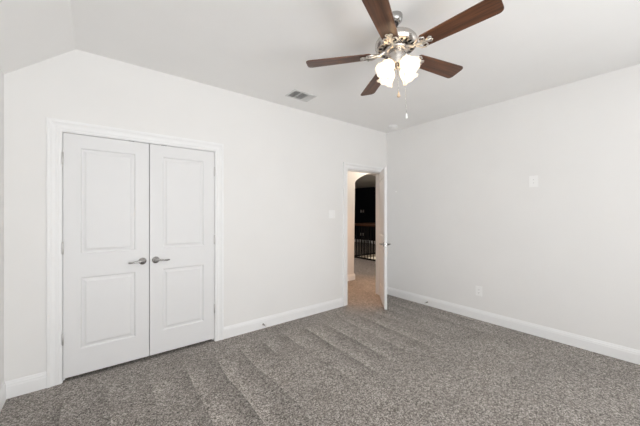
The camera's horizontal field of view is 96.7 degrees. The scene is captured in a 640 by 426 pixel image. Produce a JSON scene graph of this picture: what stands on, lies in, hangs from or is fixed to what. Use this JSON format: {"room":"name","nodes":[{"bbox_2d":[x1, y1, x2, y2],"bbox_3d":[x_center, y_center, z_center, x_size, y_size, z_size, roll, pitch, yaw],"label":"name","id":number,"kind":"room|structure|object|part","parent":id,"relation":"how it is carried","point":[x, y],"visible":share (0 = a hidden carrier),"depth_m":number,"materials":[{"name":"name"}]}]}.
{"room":"empty bedroom","nodes":[
{"label":"empty bedroom","id":0,"kind":"room"},
{"bbox_2d":[0,69,3,387],"bbox_3d":[-0.904,0.135,0.180,0.120,2.500,4.840,0,0,-38],"label":"wall","id":1,"kind":"structure","parent":0,"point":[1,72],"depth_m":2.06,"materials":[{"name":"paint"}]},
{"bbox_2d":[0,382,5,411],"bbox_3d":[-0.888,1.321,0.269,0.015,0.127,4.720,0,0,-38],"label":"baseboard","id":2,"kind":"structure","parent":1,"relation":"attached to","point":[3,388],"depth_m":2.05,"materials":[{"name":"paint"}]},
{"bbox_2d":[4,49,386,381],"bbox_3d":[-0.642,0.010,3.541,4.689,2.750,0.120,0,0,-38],"label":"wall","id":3,"kind":"structure","parent":0,"point":[283,165],"depth_m":3.14,"materials":[{"name":"paint"}]},
{"bbox_2d":[62,133,148,378],"bbox_3d":[-1.855,0.347,2.498,0.614,2.017,0.096,0,0,-38],"label":"door","id":4,"kind":"structure","parent":3,"relation":"in","point":[105,244],"depth_m":2.49,"materials":[{"name":"paint"}]},
{"bbox_3d":[-1.673,0.449,2.597,0.132,0.026,0.027,0,0,-38],"label":"lever","id":5,"kind":"part","parent":4,"relation":"part of","materials":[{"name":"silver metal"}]},
{"bbox_2d":[46,117,223,387],"bbox_3d":[-1.650,0.314,2.735,1.408,2.142,0.140,0,0,-38],"label":"door frame","id":6,"kind":"structure","parent":3,"relation":"attached to","point":[55,128],"depth_m":2.30,"materials":[{"name":"paint"}]},
{"bbox_2d":[5,298,342,398],"bbox_3d":[-0.600,1.321,3.488,4.449,0.127,0.015,0,0,-38],"label":"baseboard","id":7,"kind":"structure","parent":3,"relation":"attached to","point":[28,384],"depth_m":3.29,"materials":[{"name":"paint"}]},
{"bbox_2d":[149,144,214,354],"bbox_3d":[-1.369,0.347,2.880,0.610,2.017,0.096,0,0,-38],"label":"door","id":8,"kind":"structure","parent":3,"relation":"in","point":[181,180],"depth_m":2.87,"materials":[{"name":"paint"}]},
{"bbox_2d":[329,210,334,217],"bbox_3d":[0.174,0.017,4.100,0.118,0.118,0.010,0,0,-38],"label":"light switch","id":9,"kind":"object","parent":3,"relation":"attached to","point":[331,212],"visible":1,"depth_m":4.10,"materials":[{"name":"white plastic"}]},
{"bbox_2d":[343,162,382,305],"bbox_3d":[0.686,0.313,4.587,0.973,2.144,0.161,0,0,-38],"label":"door frame","id":10,"kind":"structure","parent":3,"relation":"attached to","point":[347,166],"depth_m":4.28,"materials":[{"name":"paint"}]},
{"bbox_2d":[379,167,390,309],"bbox_3d":[0.972,0.356,4.408,0.156,2.022,0.767,0,0,6],"label":"door","id":11,"kind":"structure","parent":3,"relation":"in","point":[383,244],"depth_m":4.18,"materials":[{"name":"paint"}]},
{"bbox_2d":[0,242,639,425],"bbox_3d":[0.433,1.425,6.881,10.509,0.080,13.720,0,0,-38],"label":"floor","id":12,"kind":"structure","parent":0,"point":[360,362],"depth_m":2.35,"materials":[{"name":"carpet"}]},
{"bbox_2d":[354,223,375,260],"bbox_3d":[2.973,0.828,9.234,3.566,1.115,2.116,0,0,-38],"label":"stair railing","id":13,"kind":"object","parent":12,"relation":"on","point":[367,225],"visible":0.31,"depth_m":8.68,"materials":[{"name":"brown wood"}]},
{"bbox_3d":[1.634,1.363,8.128,0.044,0.045,2.034,0,0,-38],"label":"rail","id":14,"kind":"part","parent":13,"relation":"part of","materials":[{"name":"wood"}]},
{"bbox_3d":[1.634,0.359,8.128,0.068,0.061,2.034,0,0,-38],"label":"handrail","id":15,"kind":"part","parent":13,"relation":"part of","materials":[{"name":"brown wood"}]},
{"bbox_2d":[0,0,639,132],"bbox_3d":[0.855,-1.219,1.640,4.689,0.572,4.960,0,0,-38],"label":"ceiling","id":16,"kind":"structure","parent":0,"point":[260,49],"depth_m":2.25,"materials":[{"name":"paint"}]},
{"bbox_2d":[285,89,316,101],"bbox_3d":[-0.221,-1.360,3.311,0.303,0.010,0.213,0,0,-38],"label":"ceiling vent","id":17,"kind":"object","parent":16,"relation":"in","point":[296,94],"visible":1,"depth_m":3.30,"materials":[{"name":"metal"}]},
{"bbox_2d":[389,125,396,128],"bbox_3d":[1.145,-1.345,4.464,0.136,0.041,0.136,0,0,-38],"label":"smoke detector","id":18,"kind":"object","parent":16,"relation":"attached to","point":[390,126],"visible":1,"depth_m":4.42,"materials":[{"name":"white plastic"}]},
{"bbox_2d":[306,0,503,118],"bbox_3d":[0.568,-1.003,1.982,1.164,0.741,1.219,0,0,-27],"label":"ceiling fan","id":19,"kind":"object","parent":16,"relation":"hanging from","point":[394,44],"visible":1,"depth_m":1.87,"materials":[{"name":"brown wood"}]},
{"bbox_3d":[0.131,-1.081,2.020,0.453,0.032,0.135,-2,-2,8],"label":"blade","id":20,"kind":"part","parent":19,"relation":"part of","materials":[{"name":"brown wood"}]},
{"bbox_3d":[0.461,-1.080,2.356,0.135,0.032,0.453,-2,-2,-10],"label":"blade","id":21,"kind":"part","parent":19,"relation":"part of","materials":[{"name":"brown wood"}]},
{"bbox_3d":[0.348,-1.104,1.602,0.135,0.032,0.453,-3,-2,26],"label":"blade","id":22,"kind":"part","parent":19,"relation":"part of","materials":[{"name":"brown wood"}]},
{"bbox_3d":[0.437,-0.964,1.905,0.133,0.135,0.123,0,-3,-38],"label":"lamp shade","id":23,"kind":"part","parent":19,"relation":"part of","materials":[{"name":"white glass"}]},
{"bbox_3d":[0.481,-0.960,2.051,0.123,0.135,0.133,0,-3,-38],"label":"lamp shade","id":24,"kind":"part","parent":19,"relation":"part of","materials":[{"name":"white glass"}]},
{"bbox_3d":[0.453,-0.983,1.913,0.066,0.067,0.042,0,-3,-38],"label":"bulb","id":25,"kind":"part","parent":19,"relation":"part of","materials":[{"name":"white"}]},
{"bbox_3d":[0.575,-0.989,1.878,0.042,0.067,0.066,0,-3,-38],"label":"bulb","id":26,"kind":"part","parent":19,"relation":"part of","materials":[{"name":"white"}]},
{"bbox_3d":[0.627,-0.967,2.007,0.133,0.135,0.123,0,-3,-38],"label":"lamp shade","id":27,"kind":"part","parent":19,"relation":"part of","materials":[{"name":"white glass"}]},
{"bbox_3d":[0.583,-0.971,1.861,0.123,0.135,0.133,0,-3,-38],"label":"lamp shade","id":28,"kind":"part","parent":19,"relation":"part of","materials":[{"name":"white glass"}]},
{"bbox_3d":[0.883,-1.103,2.146,0.453,0.032,0.135,-1,-2,-28],"label":"blade","id":29,"kind":"part","parent":19,"relation":"part of","materials":[{"name":"brown wood"}]},
{"bbox_3d":[0.813,-1.118,1.680,0.453,0.032,0.135,-4,-3,44],"label":"blade","id":30,"kind":"part","parent":19,"relation":"part of","materials":[{"name":"brown wood"}]},
{"bbox_2d":[348,171,375,274],"bbox_3d":[0.805,0.010,6.067,3.970,2.750,0.140,0,0,-38],"label":"wall","id":31,"kind":"structure","parent":0,"point":[352,176],"depth_m":5.86,"materials":[{"name":"paint"}]},
{"bbox_2d":[348,274,354,280],"bbox_3d":[0.849,1.321,6.092,3.870,0.127,0.155,0,0,-38],"label":"baseboard","id":32,"kind":"structure","parent":31,"relation":"attached to","point":[351,277],"depth_m":5.83,"materials":[{"name":"paint"}]},
{"bbox_2d":[354,187,375,240],"bbox_3d":[2.728,1.185,12.543,0.100,6.000,7.660,0,0,-38],"label":"wall","id":33,"kind":"structure","parent":0,"point":[365,198],"depth_m":13.24,"materials":[{"name":"paint"}]},
{"bbox_2d":[355,174,375,187],"bbox_3d":[-0.231,-1.250,10.278,7.550,0.130,7.760,0,0,-38],"label":"ceiling","id":34,"kind":"structure","parent":0,"point":[367,180],"depth_m":10.70,"materials":[{"name":"paint"}]},
{"bbox_2d":[387,64,639,349],"bbox_3d":[2.687,0.010,3.005,0.120,2.750,4.840,0,0,-38],"label":"wall","id":35,"kind":"structure","parent":0,"point":[562,253],"depth_m":3.25,"materials":[{"name":"paint"}]},
{"bbox_2d":[476,286,481,295],"bbox_3d":[2.063,1.014,3.695,0.009,0.125,0.078,0,0,-38],"label":"wall outlet","id":36,"kind":"object","parent":35,"relation":"attached to","point":[478,288],"visible":1,"depth_m":3.69,"materials":[{"name":"white plastic"}]},
{"bbox_2d":[387,287,639,364],"bbox_3d":[2.597,1.321,3.011,0.015,0.127,4.720,0,0,-38],"label":"baseboard","id":37,"kind":"structure","parent":35,"relation":"attached to","point":[631,355],"depth_m":3.23,"materials":[{"name":"paint"}]},
{"bbox_2d":[529,175,537,186],"bbox_3d":[2.426,-0.360,3.233,0.008,0.128,0.082,0,0,-38],"label":"plate","id":38,"kind":"object","parent":35,"relation":"attached to","point":[533,180],"visible":1,"depth_m":3.23,"materials":[{"name":"white plastic"}]}
]}

